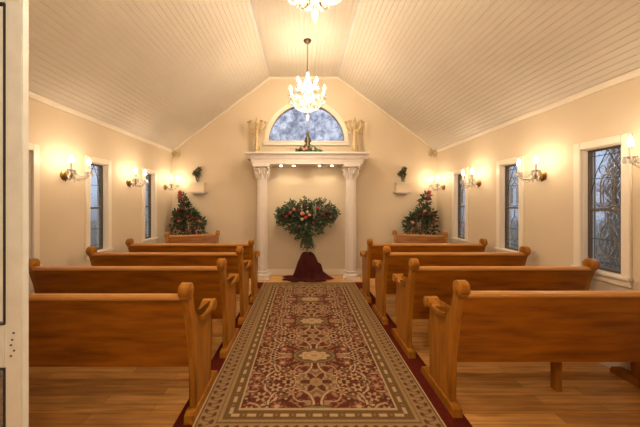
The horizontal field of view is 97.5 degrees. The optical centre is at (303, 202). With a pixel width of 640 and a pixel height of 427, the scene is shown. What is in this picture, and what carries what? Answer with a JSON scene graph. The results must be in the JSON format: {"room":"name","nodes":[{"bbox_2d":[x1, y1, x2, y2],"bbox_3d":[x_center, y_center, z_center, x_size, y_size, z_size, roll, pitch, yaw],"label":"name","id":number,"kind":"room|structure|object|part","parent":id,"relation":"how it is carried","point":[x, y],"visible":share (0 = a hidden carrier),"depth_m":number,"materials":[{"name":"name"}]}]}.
{"room":"church","nodes":[
{"label":"church","id":0,"kind":"room"},
{"bbox_2d":[29,98,171,293],"bbox_3d":[-2.820,0.205,3.485,0.140,2.590,4.730,0,0,0],"label":"wall","id":1,"kind":"structure","parent":0,"point":[59,134],"depth_m":3.44,"materials":[{"name":"beige paint"}]},
{"bbox_2d":[29,143,42,275],"bbox_3d":[-2.770,0.062,2.640,0.130,1.325,0.540,0,0,0],"label":"window","id":2,"kind":"structure","parent":1,"relation":"in","point":[35,148],"depth_m":2.84,"materials":[{"name":"white paint"}]},
{"bbox_3d":[-2.764,0.020,2.640,0.072,1.240,0.520,0,0,0],"label":"frame","id":3,"kind":"part","parent":2,"relation":"part of","materials":[{"name":"white paint"}]},
{"bbox_2d":[60,155,93,182],"bbox_3d":[-2.632,-0.380,3.215,0.237,0.310,0.343,0,0,0],"label":"wall sconce","id":4,"kind":"object","parent":1,"relation":"attached to","point":[69,174],"visible":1,"depth_m":3.19,"materials":[{"name":"gold metal"}]},
{"bbox_3d":[-2.716,-0.307,3.215,0.069,0.124,0.109,0,0,0],"label":"wall plate","id":5,"kind":"part","parent":4,"relation":"part of","materials":[{"name":"gold metal"}]},
{"bbox_2d":[84,155,113,260],"bbox_3d":[-2.770,0.062,3.754,0.130,1.325,0.488,0,0,0],"label":"window","id":6,"kind":"structure","parent":1,"relation":"in","point":[98,188],"depth_m":3.85,"materials":[{"name":"white paint"}]},
{"bbox_3d":[-2.818,0.055,3.754,0.004,1.114,0.272,0,0,0],"label":"pane","id":7,"kind":"part","parent":6,"relation":"part of","materials":[{"name":"clear glass"}]},
{"bbox_3d":[-2.817,0.055,3.754,0.035,1.170,0.328,0,0,0],"label":"sash","id":8,"kind":"part","parent":6,"relation":"part of","materials":[{"name":"grey glass"}]},
{"bbox_3d":[-2.757,0.681,3.754,0.105,0.087,0.488,0,0,0],"label":"sill","id":9,"kind":"part","parent":6,"relation":"part of","materials":[{"name":"white paint"}]},
{"bbox_2d":[29,91,171,151],"bbox_3d":[-2.732,-1.080,3.485,0.035,0.056,4.730,0,0,0],"label":"trim","id":10,"kind":"structure","parent":1,"relation":"attached to","point":[32,95],"depth_m":3.54,"materials":[{"name":"white paint"}]},
{"bbox_2d":[126,169,147,187],"bbox_3d":[-2.632,-0.380,4.400,0.237,0.310,0.343,0,0,0],"label":"wall sconce","id":11,"kind":"object","parent":1,"relation":"attached to","point":[129,183],"visible":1,"depth_m":4.38,"materials":[{"name":"gold metal"}]},
{"bbox_3d":[-2.716,-0.307,4.400,0.069,0.124,0.109,0,0,0],"label":"wall plate","id":12,"kind":"part","parent":11,"relation":"part of","materials":[{"name":"gold metal"}]},
{"bbox_2d":[141,168,158,242],"bbox_3d":[-2.770,0.062,4.990,0.130,1.325,0.480,0,0,0],"label":"window","id":13,"kind":"structure","parent":1,"relation":"in","point":[149,191],"depth_m":5.11,"materials":[{"name":"white paint"}]},
{"bbox_3d":[-2.818,0.055,4.990,0.004,1.114,0.264,0,0,0],"label":"pane","id":14,"kind":"part","parent":13,"relation":"part of","materials":[{"name":"clear glass"}]},
{"bbox_3d":[-2.817,0.055,4.990,0.035,1.170,0.320,0,0,0],"label":"sash","id":15,"kind":"part","parent":13,"relation":"part of","materials":[{"name":"grey glass"}]},
{"bbox_3d":[-2.757,0.681,4.990,0.105,0.087,0.480,0,0,0],"label":"sill","id":16,"kind":"part","parent":13,"relation":"part of","materials":[{"name":"white paint"}]},
{"bbox_2d":[164,176,179,190],"bbox_3d":[-2.632,-0.380,5.560,0.237,0.310,0.343,0,0,0],"label":"wall sconce","id":17,"kind":"object","parent":1,"relation":"attached to","point":[171,186],"visible":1,"depth_m":5.54,"materials":[{"name":"gold metal"}]},
{"bbox_2d":[172,75,436,268],"bbox_3d":[0.020,-0.595,5.920,5.820,4.190,0.140,0,0,0],"label":"wall","id":18,"kind":"structure","parent":0,"point":[229,204],"depth_m":5.85,"materials":[{"name":"beige paint"}]},
{"bbox_2d":[172,150,179,157],"bbox_3d":[-2.650,-1.021,5.820,0.176,0.167,0.055,0,0,0],"label":"ornament","id":19,"kind":"object","parent":18,"relation":"attached to","point":[175,154],"visible":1,"depth_m":5.81,"materials":[{"name":"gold metal"}]},
{"bbox_2d":[189,182,206,193],"bbox_3d":[-2.170,-0.301,5.775,0.330,0.242,0.150,0,0,0],"label":"wall shelf","id":20,"kind":"object","parent":18,"relation":"attached to","point":[196,187],"visible":1,"depth_m":5.75,"materials":[{"name":"white paint"}]},
{"bbox_2d":[192,167,201,181],"bbox_3d":[-2.211,-0.592,5.799,0.217,0.340,0.152,0,0,13],"label":"bud vase","id":21,"kind":"object","parent":20,"relation":"on","point":[195,173],"visible":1,"depth_m":5.77,"materials":[{"name":"clear glass"}]},
{"bbox_2d":[171,77,269,152],"bbox_3d":[-1.725,-1.837,5.835,2.050,1.583,0.030,0,0,0],"label":"trim","id":22,"kind":"structure","parent":18,"relation":"attached to","point":[267,79],"depth_m":5.82,"materials":[{"name":"white paint"}]},
{"bbox_2d":[270,77,337,78],"bbox_3d":[0.010,-2.607,5.835,1.420,0.043,0.030,0,0,0],"label":"trim","id":23,"kind":"structure","parent":18,"relation":"attached to","point":[270,77],"depth_m":5.82,"materials":[{"name":"white paint"}]},
{"bbox_2d":[262,99,350,145],"bbox_3d":[0.063,-1.675,5.854,1.830,0.950,0.128,0,0,0],"label":"window","id":24,"kind":"structure","parent":18,"relation":"in","point":[290,128],"depth_m":5.91,"materials":[{"name":"glass"}]},
{"bbox_3d":[0.063,-1.244,5.845,1.830,0.087,0.110,0,0,0],"label":"sill","id":25,"kind":"part","parent":24,"relation":"part of","materials":[{"name":"white paint"}]},
{"bbox_3d":[0.063,-1.673,5.915,1.590,0.795,0.006,0,0,0],"label":"pane","id":26,"kind":"part","parent":24,"relation":"part of","materials":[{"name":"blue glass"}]},
{"bbox_2d":[268,269,361,274],"bbox_3d":[0.020,1.440,5.840,5.500,0.120,0.020,0,0,0],"label":"baseboard","id":27,"kind":"structure","parent":18,"relation":"attached to","point":[271,271],"depth_m":5.83,"materials":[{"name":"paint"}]},
{"bbox_2d":[338,77,437,152],"bbox_3d":[1.755,-1.837,5.835,2.070,1.583,0.030,0,0,0],"label":"trim","id":28,"kind":"structure","parent":18,"relation":"attached to","point":[340,79],"depth_m":5.82,"materials":[{"name":"white paint"}]},
{"bbox_2d":[393,182,411,193],"bbox_3d":[2.040,-0.301,5.775,0.330,0.242,0.150,0,0,0],"label":"wall shelf","id":29,"kind":"object","parent":18,"relation":"attached to","point":[400,187],"visible":1,"depth_m":5.75,"materials":[{"name":"white paint"}]},
{"bbox_2d":[397,166,406,181],"bbox_3d":[2.044,-0.598,5.793,0.216,0.351,0.160,0,0,0],"label":"bud vase","id":30,"kind":"object","parent":29,"relation":"on","point":[401,172],"visible":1,"depth_m":5.77,"materials":[{"name":"clear glass"}]},
{"bbox_2d":[429,150,436,157],"bbox_3d":[2.690,-1.021,5.820,0.176,0.167,0.055,0,0,0],"label":"ornament","id":31,"kind":"object","parent":18,"relation":"attached to","point":[432,154],"visible":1,"depth_m":5.81,"materials":[{"name":"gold metal"}]},
{"bbox_2d":[29,0,639,149],"bbox_3d":[0.020,-1.879,3.485,5.640,1.602,4.930,0,0,0],"label":"ceiling","id":32,"kind":"structure","parent":0,"point":[157,71],"depth_m":3.46,"materials":[{"name":"paint"}]},
{"bbox_2d":[288,38,326,120],"bbox_3d":[0.063,-1.980,4.530,0.630,1.300,0.627,0,0,-45],"label":"chandelier","id":33,"kind":"object","parent":32,"relation":"hanging from","point":[307,81],"visible":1,"depth_m":4.49,"materials":[{"name":"glass"}]},
{"bbox_3d":[0.063,-1.780,4.530,0.100,0.580,0.098,0,0,0],"label":"stem","id":34,"kind":"part","parent":33,"relation":"part of","materials":[{"name":"clear glass"}]},
{"bbox_2d":[287,0,340,22],"bbox_3d":[0.085,-1.980,2.070,0.627,1.300,0.630,0,0,45],"label":"chandelier","id":35,"kind":"object","parent":32,"relation":"hanging from","point":[314,3],"visible":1,"depth_m":2.14,"materials":[{"name":"glass"}]},
{"bbox_2d":[29,275,639,426],"bbox_3d":[0.020,1.550,2.225,5.940,0.100,7.650,0,0,0],"label":"floor","id":36,"kind":"structure","parent":0,"point":[488,394],"depth_m":2.22,"materials":[{"name":"brown wood"}]},
{"bbox_2d":[0,282,217,424],"bbox_3d":[-1.670,1.009,2.104,1.908,0.968,0.631,0,0,0],"label":"pew","id":37,"kind":"object","parent":36,"relation":"on","point":[66,330],"visible":0.93,"depth_m":1.90,"materials":[{"name":"brown wood"}]},
{"bbox_3d":[-1.670,0.887,1.906,1.750,0.524,0.156,0,0,0],"label":"backrest","id":38,"kind":"part","parent":37,"relation":"part of","materials":[{"name":"brown wood"}]},
{"bbox_3d":[-1.670,0.617,1.842,1.750,0.037,0.056,0,0,0],"label":"cap rail","id":39,"kind":"part","parent":37,"relation":"part of","materials":[{"name":"brown wood"}]},
{"bbox_3d":[-0.772,0.986,2.058,0.045,0.915,0.530,0,0,0],"label":"panel","id":40,"kind":"part","parent":37,"relation":"part of","materials":[{"name":"brown wood"}]},
{"bbox_3d":[-0.772,1.459,2.152,0.068,0.068,0.535,0,0,0],"label":"foot rail","id":41,"kind":"part","parent":37,"relation":"part of","materials":[{"name":"brown wood"}]},
{"bbox_2d":[29,258,238,357],"bbox_3d":[-1.670,1.009,2.909,1.908,0.968,0.631,0,0,0],"label":"pew","id":42,"kind":"object","parent":36,"relation":"on","point":[208,281],"visible":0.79,"depth_m":2.67,"materials":[{"name":"brown wood"}]},
{"bbox_3d":[-2.567,0.986,2.863,0.045,0.915,0.530,0,0,0],"label":"panel","id":43,"kind":"part","parent":42,"relation":"part of","materials":[{"name":"brown wood"}]},
{"bbox_3d":[-1.670,0.617,2.647,1.750,0.037,0.056,0,0,0],"label":"cap rail","id":44,"kind":"part","parent":42,"relation":"part of","materials":[{"name":"brown wood"}]},
{"bbox_3d":[-1.670,0.887,2.711,1.750,0.524,0.156,0,0,0],"label":"backrest","id":45,"kind":"part","parent":42,"relation":"part of","materials":[{"name":"brown wood"}]},
{"bbox_3d":[-0.772,0.986,2.863,0.045,0.915,0.530,0,0,0],"label":"panel","id":46,"kind":"part","parent":42,"relation":"part of","materials":[{"name":"brown wood"}]},
{"bbox_3d":[-0.772,1.459,2.958,0.068,0.068,0.535,0,0,0],"label":"foot rail","id":47,"kind":"part","parent":42,"relation":"part of","materials":[{"name":"brown wood"}]},
{"bbox_2d":[86,246,251,324],"bbox_3d":[-1.670,1.009,3.654,1.908,0.968,0.631,0,0,0],"label":"pew","id":48,"kind":"object","parent":36,"relation":"on","point":[236,264],"visible":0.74,"depth_m":3.40,"materials":[{"name":"brown wood"}]},
{"bbox_3d":[-2.567,0.986,3.608,0.045,0.915,0.530,0,0,0],"label":"panel","id":49,"kind":"part","parent":48,"relation":"part of","materials":[{"name":"brown wood"}]},
{"bbox_3d":[-1.670,0.617,3.392,1.750,0.037,0.056,0,0,0],"label":"cap rail","id":50,"kind":"part","parent":48,"relation":"part of","materials":[{"name":"brown wood"}]},
{"bbox_3d":[-1.670,0.887,3.456,1.750,0.524,0.156,0,0,0],"label":"backrest","id":51,"kind":"part","parent":48,"relation":"part of","materials":[{"name":"brown wood"}]},
{"bbox_3d":[-0.772,0.986,3.608,0.045,0.915,0.530,0,0,0],"label":"panel","id":52,"kind":"part","parent":48,"relation":"part of","materials":[{"name":"brown wood"}]},
{"bbox_3d":[-0.772,1.459,3.703,0.068,0.068,0.535,0,0,0],"label":"foot rail","id":53,"kind":"part","parent":48,"relation":"part of","materials":[{"name":"brown wood"}]},
{"bbox_2d":[168,190,207,234],"bbox_3d":[-2.311,0.624,5.614,0.822,1.753,0.359,0,0,0],"label":"tree","id":54,"kind":"object","parent":36,"relation":"on","point":[182,214],"visible":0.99,"depth_m":5.58,"materials":[{"name":"green plant"}]},
{"bbox_2d":[164,230,219,242],"bbox_3d":[-2.055,1.016,5.174,1.018,0.968,0.455,0,0,-17],"label":"bench","id":55,"kind":"object","parent":36,"relation":"on","point":[198,238],"visible":0.32,"depth_m":5.34,"materials":[{"name":"brown wood"}]},
{"bbox_3d":[-2.097,0.894,5.311,0.860,0.524,0.112,0,0,-17],"label":"backrest","id":56,"kind":"part","parent":55,"relation":"part of","materials":[{"name":"brown wood"}]},
{"bbox_3d":[-2.111,0.624,5.355,0.860,0.037,0.040,0,0,-17],"label":"cap rail","id":57,"kind":"part","parent":55,"relation":"part of","materials":[{"name":"brown wood"}]},
{"bbox_2d":[125,238,259,302],"bbox_3d":[-1.670,1.009,4.399,1.908,0.968,0.631,0,0,0],"label":"pew","id":58,"kind":"object","parent":36,"relation":"on","point":[249,253],"visible":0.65,"depth_m":4.14,"materials":[{"name":"brown wood"}]},
{"bbox_3d":[-1.670,0.617,4.137,1.750,0.037,0.056,0,0,0],"label":"cap rail","id":59,"kind":"part","parent":58,"relation":"part of","materials":[{"name":"brown wood"}]},
{"bbox_3d":[-1.670,0.887,4.201,1.750,0.524,0.156,0,0,0],"label":"backrest","id":60,"kind":"part","parent":58,"relation":"part of","materials":[{"name":"brown wood"}]},
{"bbox_3d":[-0.772,0.986,4.353,0.045,0.915,0.530,0,0,0],"label":"panel","id":61,"kind":"part","parent":58,"relation":"part of","materials":[{"name":"brown wood"}]},
{"bbox_3d":[-0.772,1.459,4.447,0.068,0.068,0.535,0,0,0],"label":"foot rail","id":62,"kind":"part","parent":58,"relation":"part of","materials":[{"name":"brown wood"}]},
{"bbox_2d":[252,164,270,280],"bbox_3d":[-0.820,0.374,5.560,0.333,2.252,0.333,0,0,0],"label":"column","id":63,"kind":"structure","parent":36,"relation":"on","point":[262,171],"depth_m":5.46,"materials":[{"name":"white paint"}]},
{"bbox_2d":[244,152,369,166],"bbox_3d":[0.070,-0.864,5.582,2.390,0.222,0.525,0,0,0],"label":"entablature","id":64,"kind":"object","parent":63,"relation":"on","point":[287,159],"visible":0.94,"depth_m":5.40,"materials":[{"name":"white paint"}]},
{"bbox_2d":[247,118,266,151],"bbox_3d":[-0.939,-1.359,5.668,0.419,0.769,0.223,0,0,0],"label":"candelabrum","id":65,"kind":"object","parent":64,"relation":"on","point":[256,129],"visible":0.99,"depth_m":5.63,"materials":[{"name":"gold metal"}]},
{"bbox_3d":[-0.937,-1.317,5.660,0.124,0.537,0.112,0,0,0],"label":"stem","id":66,"kind":"part","parent":65,"relation":"part of","materials":[{"name":"gold metal"}]},
{"bbox_3d":[0.070,-0.914,5.582,2.390,0.122,0.525,0,0,0],"label":"cornice","id":67,"kind":"part","parent":64,"relation":"part of","materials":[{"name":"white paint"}]},
{"bbox_2d":[304,131,310,151],"bbox_3d":[0.085,-1.193,5.500,0.145,0.436,0.145,0,0,0],"label":"figurine","id":68,"kind":"object","parent":64,"relation":"on","point":[307,139],"visible":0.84,"depth_m":5.47,"materials":[{"name":"metal"}]},
{"bbox_2d":[295,144,322,151],"bbox_3d":[0.105,-1.061,5.420,0.548,0.170,0.173,0,0,0],"label":"greenery spray","id":69,"kind":"object","parent":64,"relation":"on","point":[304,148],"visible":1,"depth_m":5.39,"materials":[{"name":"green plant"}]},
{"bbox_2d":[345,118,364,151],"bbox_3d":[1.041,-1.359,5.668,0.419,0.769,0.223,0,0,0],"label":"candelabrum","id":70,"kind":"object","parent":64,"relation":"on","point":[354,129],"visible":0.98,"depth_m":5.63,"materials":[{"name":"gold metal"}]},
{"bbox_3d":[1.043,-1.317,5.660,0.124,0.537,0.112,0,0,0],"label":"stem","id":71,"kind":"part","parent":70,"relation":"part of","materials":[{"name":"gold metal"}]},
{"bbox_2d":[282,252,333,281],"bbox_3d":[0.089,1.226,5.514,1.045,0.535,0.609,0,0,0],"label":"draped cloth","id":72,"kind":"object","parent":36,"relation":"on","point":[308,269],"visible":0.99,"depth_m":5.42,"materials":[{"name":"red fabric"}]},
{"bbox_2d":[273,195,340,251],"bbox_3d":[0.072,0.672,5.504,1.359,1.656,0.432,0,0,0],"label":"flower arrangement","id":73,"kind":"object","parent":72,"relation":"on","point":[303,220],"visible":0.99,"depth_m":5.42,"materials":[{"name":"green plant"}]},
{"bbox_2d":[173,282,472,426],"bbox_3d":[0.128,1.496,3.115,2.005,0.007,4.330,0,0,0],"label":"carpet runner","id":74,"kind":"object","parent":36,"relation":"on","point":[414,364],"visible":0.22,"depth_m":2.50,"materials":[{"name":"red carpet"}]},
{"bbox_2d":[192,282,445,426],"bbox_3d":[0.105,1.488,3.490,1.686,0.009,3.500,0,0,0],"label":"patterned rug","id":75,"kind":"object","parent":74,"relation":"on","point":[304,354],"visible":1,"depth_m":2.45,"materials":[{"name":"carpet"}]},
{"bbox_2d":[341,164,360,280],"bbox_3d":[0.940,0.374,5.560,0.333,2.252,0.333,0,0,0],"label":"column","id":76,"kind":"structure","parent":36,"relation":"on","point":[350,171],"depth_m":5.46,"materials":[{"name":"white paint"}]},
{"bbox_2d":[392,230,447,242],"bbox_3d":[2.167,1.016,5.182,1.018,0.968,0.455,0,0,17],"label":"bench","id":77,"kind":"object","parent":36,"relation":"on","point":[397,238],"visible":0.33,"depth_m":5.34,"materials":[{"name":"brown wood"}]},
{"bbox_3d":[2.222,0.624,5.363,0.860,0.037,0.040,0,0,17],"label":"cap rail","id":78,"kind":"part","parent":77,"relation":"part of","materials":[{"name":"brown wood"}]},
{"bbox_3d":[2.209,0.894,5.319,0.860,0.524,0.112,0,0,17],"label":"backrest","id":79,"kind":"part","parent":77,"relation":"part of","materials":[{"name":"brown wood"}]},
{"bbox_2d":[401,190,440,234],"bbox_3d":[2.363,0.618,5.625,0.802,1.765,0.365,0,0,0],"label":"tree","id":80,"kind":"object","parent":36,"relation":"on","point":[424,213],"visible":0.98,"depth_m":5.59,"materials":[{"name":"green plant"}]},
{"bbox_2d":[360,238,487,302],"bbox_3d":[1.820,1.009,4.399,1.788,0.968,0.631,0,0,0],"label":"pew","id":81,"kind":"object","parent":36,"relation":"on","point":[374,251],"visible":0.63,"depth_m":4.14,"materials":[{"name":"brown wood"}]},
{"bbox_3d":[0.983,1.459,4.447,0.068,0.068,0.535,0,0,0],"label":"foot rail","id":82,"kind":"part","parent":81,"relation":"part of","materials":[{"name":"brown wood"}]},
{"bbox_3d":[0.983,0.986,4.353,0.045,0.915,0.530,0,0,0],"label":"panel","id":83,"kind":"part","parent":81,"relation":"part of","materials":[{"name":"brown wood"}]},
{"bbox_3d":[1.820,0.887,4.201,1.630,0.524,0.156,0,0,0],"label":"backrest","id":84,"kind":"part","parent":81,"relation":"part of","materials":[{"name":"brown wood"}]},
{"bbox_3d":[1.820,0.617,4.137,1.630,0.037,0.056,0,0,0],"label":"cap rail","id":85,"kind":"part","parent":81,"relation":"part of","materials":[{"name":"brown wood"}]},
{"bbox_2d":[372,246,530,324],"bbox_3d":[1.845,1.009,3.654,1.788,0.968,0.631,0,0,0],"label":"pew","id":86,"kind":"object","parent":36,"relation":"on","point":[393,262],"visible":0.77,"depth_m":3.40,"materials":[{"name":"brown wood"}]},
{"bbox_3d":[1.008,1.459,3.703,0.068,0.068,0.535,0,0,0],"label":"foot rail","id":87,"kind":"part","parent":86,"relation":"part of","materials":[{"name":"brown wood"}]},
{"bbox_3d":[1.008,0.986,3.608,0.045,0.915,0.530,0,0,0],"label":"panel","id":88,"kind":"part","parent":86,"relation":"part of","materials":[{"name":"brown wood"}]},
{"bbox_3d":[1.845,0.887,3.456,1.630,0.524,0.156,0,0,0],"label":"backrest","id":89,"kind":"part","parent":86,"relation":"part of","materials":[{"name":"brown wood"}]},
{"bbox_3d":[1.845,0.617,3.392,1.630,0.037,0.056,0,0,0],"label":"cap rail","id":90,"kind":"part","parent":86,"relation":"part of","materials":[{"name":"brown wood"}]},
{"bbox_3d":[2.683,0.986,3.608,0.045,0.915,0.530,0,0,0],"label":"panel","id":91,"kind":"part","parent":86,"relation":"part of","materials":[{"name":"brown wood"}]},
{"bbox_2d":[391,258,599,357],"bbox_3d":[1.882,1.009,2.909,1.788,0.968,0.631,0,0,0],"label":"pew","id":92,"kind":"object","parent":36,"relation":"on","point":[422,281],"visible":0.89,"depth_m":2.67,"materials":[{"name":"brown wood"}]},
{"bbox_3d":[1.044,1.459,2.958,0.068,0.068,0.535,0,0,0],"label":"foot rail","id":93,"kind":"part","parent":92,"relation":"part of","materials":[{"name":"brown wood"}]},
{"bbox_3d":[1.044,0.986,2.863,0.045,0.915,0.530,0,0,0],"label":"panel","id":94,"kind":"part","parent":92,"relation":"part of","materials":[{"name":"brown wood"}]},
{"bbox_3d":[1.882,0.887,2.711,1.630,0.524,0.156,0,0,0],"label":"backrest","id":95,"kind":"part","parent":92,"relation":"part of","materials":[{"name":"brown wood"}]},
{"bbox_3d":[1.882,0.617,2.647,1.630,0.037,0.056,0,0,0],"label":"cap rail","id":96,"kind":"part","parent":92,"relation":"part of","materials":[{"name":"brown wood"}]},
{"bbox_3d":[2.720,0.986,2.863,0.045,0.915,0.530,0,0,0],"label":"panel","id":97,"kind":"part","parent":92,"relation":"part of","materials":[{"name":"brown wood"}]},
{"bbox_2d":[421,280,639,417],"bbox_3d":[1.910,1.009,2.164,1.788,0.968,0.631,0,0,0],"label":"pew","id":98,"kind":"object","parent":36,"relation":"on","point":[554,327],"visible":1,"depth_m":1.97,"materials":[{"name":"brown wood"}]},
{"bbox_3d":[1.073,1.459,2.212,0.068,0.068,0.535,0,0,0],"label":"foot rail","id":99,"kind":"part","parent":98,"relation":"part of","materials":[{"name":"brown wood"}]},
{"bbox_3d":[1.073,0.986,2.118,0.045,0.915,0.530,0,0,0],"label":"panel","id":100,"kind":"part","parent":98,"relation":"part of","materials":[{"name":"brown wood"}]},
{"bbox_3d":[1.910,0.887,1.966,1.630,0.524,0.156,0,0,0],"label":"backrest","id":101,"kind":"part","parent":98,"relation":"part of","materials":[{"name":"brown wood"}]},
{"bbox_3d":[1.910,0.617,1.902,1.630,0.037,0.056,0,0,0],"label":"cap rail","id":102,"kind":"part","parent":98,"relation":"part of","materials":[{"name":"brown wood"}]},
{"bbox_3d":[2.022,1.287,2.240,0.048,0.412,0.060,0,0,0],"label":"support leg","id":103,"kind":"part","parent":98,"relation":"part of","materials":[{"name":"brown wood"}]},
{"bbox_3d":[2.748,1.459,2.212,0.068,0.068,0.535,0,0,0],"label":"foot rail","id":104,"kind":"part","parent":98,"relation":"part of","materials":[{"name":"brown wood"}]},
{"bbox_3d":[2.748,0.986,2.118,0.045,0.915,0.530,0,0,0],"label":"panel","id":105,"kind":"part","parent":98,"relation":"part of","materials":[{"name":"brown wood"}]},
{"bbox_2d":[437,76,639,364],"bbox_3d":[2.860,0.205,3.485,0.140,2.590,4.730,0,0,0],"label":"wall","id":106,"kind":"structure","parent":0,"point":[551,135],"depth_m":3.19,"materials":[{"name":"beige paint"}]},
{"bbox_2d":[429,175,444,190],"bbox_3d":[2.672,-0.380,5.560,0.237,0.310,0.343,0,0,0],"label":"wall sconce","id":107,"kind":"object","parent":106,"relation":"attached to","point":[437,186],"visible":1,"depth_m":5.53,"materials":[{"name":"gold metal"}]},
{"bbox_2d":[450,168,468,242],"bbox_3d":[2.810,0.062,4.982,0.130,1.325,0.505,0,0,0],"label":"window","id":108,"kind":"structure","parent":106,"relation":"in","point":[459,191],"depth_m":5.09,"materials":[{"name":"white paint"}]},
{"bbox_3d":[2.797,0.681,4.982,0.105,0.087,0.505,0,0,0],"label":"sill","id":109,"kind":"part","parent":108,"relation":"part of","materials":[{"name":"white paint"}]},
{"bbox_3d":[2.857,0.055,4.982,0.035,1.170,0.345,0,0,0],"label":"sash","id":110,"kind":"part","parent":108,"relation":"part of","materials":[{"name":"grey glass"}]},
{"bbox_3d":[2.858,0.055,4.982,0.004,1.114,0.289,0,0,0],"label":"pane","id":111,"kind":"part","parent":108,"relation":"part of","materials":[{"name":"clear glass"}]},
{"bbox_2d":[460,169,481,187],"bbox_3d":[2.672,-0.380,4.440,0.237,0.310,0.343,0,0,0],"label":"wall sconce","id":112,"kind":"object","parent":106,"relation":"attached to","point":[478,183],"visible":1,"depth_m":4.42,"materials":[{"name":"gold metal"}]},
{"bbox_3d":[2.756,-0.307,4.440,0.069,0.124,0.109,0,0,0],"label":"wall plate","id":113,"kind":"part","parent":112,"relation":"part of","materials":[{"name":"gold metal"}]},
{"bbox_2d":[494,156,523,251],"bbox_3d":[2.810,0.062,3.783,0.130,1.325,0.505,0,0,0],"label":"window","id":114,"kind":"structure","parent":106,"relation":"in","point":[509,188],"depth_m":3.86,"materials":[{"name":"white paint"}]},
{"bbox_3d":[2.797,0.681,3.783,0.105,0.087,0.505,0,0,0],"label":"sill","id":115,"kind":"part","parent":114,"relation":"part of","materials":[{"name":"white paint"}]},
{"bbox_3d":[2.857,0.055,3.783,0.035,1.170,0.345,0,0,0],"label":"sash","id":116,"kind":"part","parent":114,"relation":"part of","materials":[{"name":"grey glass"}]},
{"bbox_3d":[2.858,0.055,3.783,0.004,1.114,0.289,0,0,0],"label":"pane","id":117,"kind":"part","parent":114,"relation":"part of","materials":[{"name":"clear glass"}]},
{"bbox_2d":[514,155,546,182],"bbox_3d":[2.672,-0.380,3.260,0.237,0.310,0.343,0,0,0],"label":"wall sconce","id":118,"kind":"object","parent":106,"relation":"attached to","point":[542,175],"visible":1,"depth_m":3.23,"materials":[{"name":"gold metal"}]},
{"bbox_3d":[2.756,-0.307,3.260,0.069,0.124,0.109,0,0,0],"label":"wall plate","id":119,"kind":"part","parent":118,"relation":"part of","materials":[{"name":"gold metal"}]},
{"bbox_2d":[437,68,639,151],"bbox_3d":[2.772,-1.080,3.485,0.035,0.056,4.730,0,0,0],"label":"trim","id":120,"kind":"structure","parent":106,"relation":"attached to","point":[635,73],"depth_m":3.02,"materials":[{"name":"white paint"}]},
{"bbox_2d":[570,132,633,287],"bbox_3d":[2.810,0.062,2.625,0.130,1.325,0.520,0,0,0],"label":"window","id":121,"kind":"structure","parent":106,"relation":"in","point":[602,184],"depth_m":2.64,"materials":[{"name":"white paint"}]},
{"bbox_3d":[2.797,0.681,2.625,0.105,0.087,0.520,0,0,0],"label":"sill","id":122,"kind":"part","parent":121,"relation":"part of","materials":[{"name":"white paint"}]},
{"bbox_3d":[2.857,0.055,2.625,0.035,1.170,0.360,0,0,0],"label":"sash","id":123,"kind":"part","parent":121,"relation":"part of","materials":[{"name":"grey glass"}]},
{"bbox_3d":[2.858,0.055,2.625,0.004,1.114,0.304,0,0,0],"label":"pane","id":124,"kind":"part","parent":121,"relation":"part of","materials":[{"name":"clear glass"}]},
{"bbox_2d":[599,362,630,370],"bbox_3d":[2.780,1.440,3.485,0.020,0.120,4.730,0,0,0],"label":"baseboard","id":125,"kind":"structure","parent":106,"relation":"attached to","point":[607,364],"depth_m":2.47,"materials":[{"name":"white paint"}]},
{"bbox_2d":[622,136,639,167],"bbox_3d":[2.672,-0.380,2.100,0.237,0.310,0.343,0,0,0],"label":"wall sconce","id":126,"kind":"object","parent":106,"relation":"attached to","point":[630,157],"visible":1,"depth_m":2.21,"materials":[{"name":"gold metal"}]},
{"bbox_3d":[2.600,-0.492,2.225,0.035,0.085,0.035,0,0,0],"label":"flame bulb","id":127,"kind":"part","parent":126,"relation":"part of","materials":[{"name":"beige glass"}]},
{"bbox_3d":[0.020,-0.595,1.060,5.820,4.190,0.120,0,0,0],"label":"wall","id":128,"kind":"structure","parent":0,"visible":0},
{"bbox_2d":[0,0,28,426],"bbox_3d":[-1.470,0.280,1.046,0.860,2.420,0.033,0,0,0],"label":"door","id":129,"kind":"structure","parent":128,"relation":"in","point":[14,14],"depth_m":1.03,"materials":[{"name":"white paint"}]},
{"bbox_3d":[-1.465,-0.145,1.041,0.711,1.166,0.008,0,0,0],"label":"panel","id":130,"kind":"part","parent":129,"relation":"part of","materials":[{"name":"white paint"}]},
{"bbox_3d":[-1.465,0.940,1.040,0.711,0.636,0.006,0,0,0],"label":"pane","id":131,"kind":"part","parent":129,"relation":"part of","materials":[{"name":"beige glass"}]}
]}

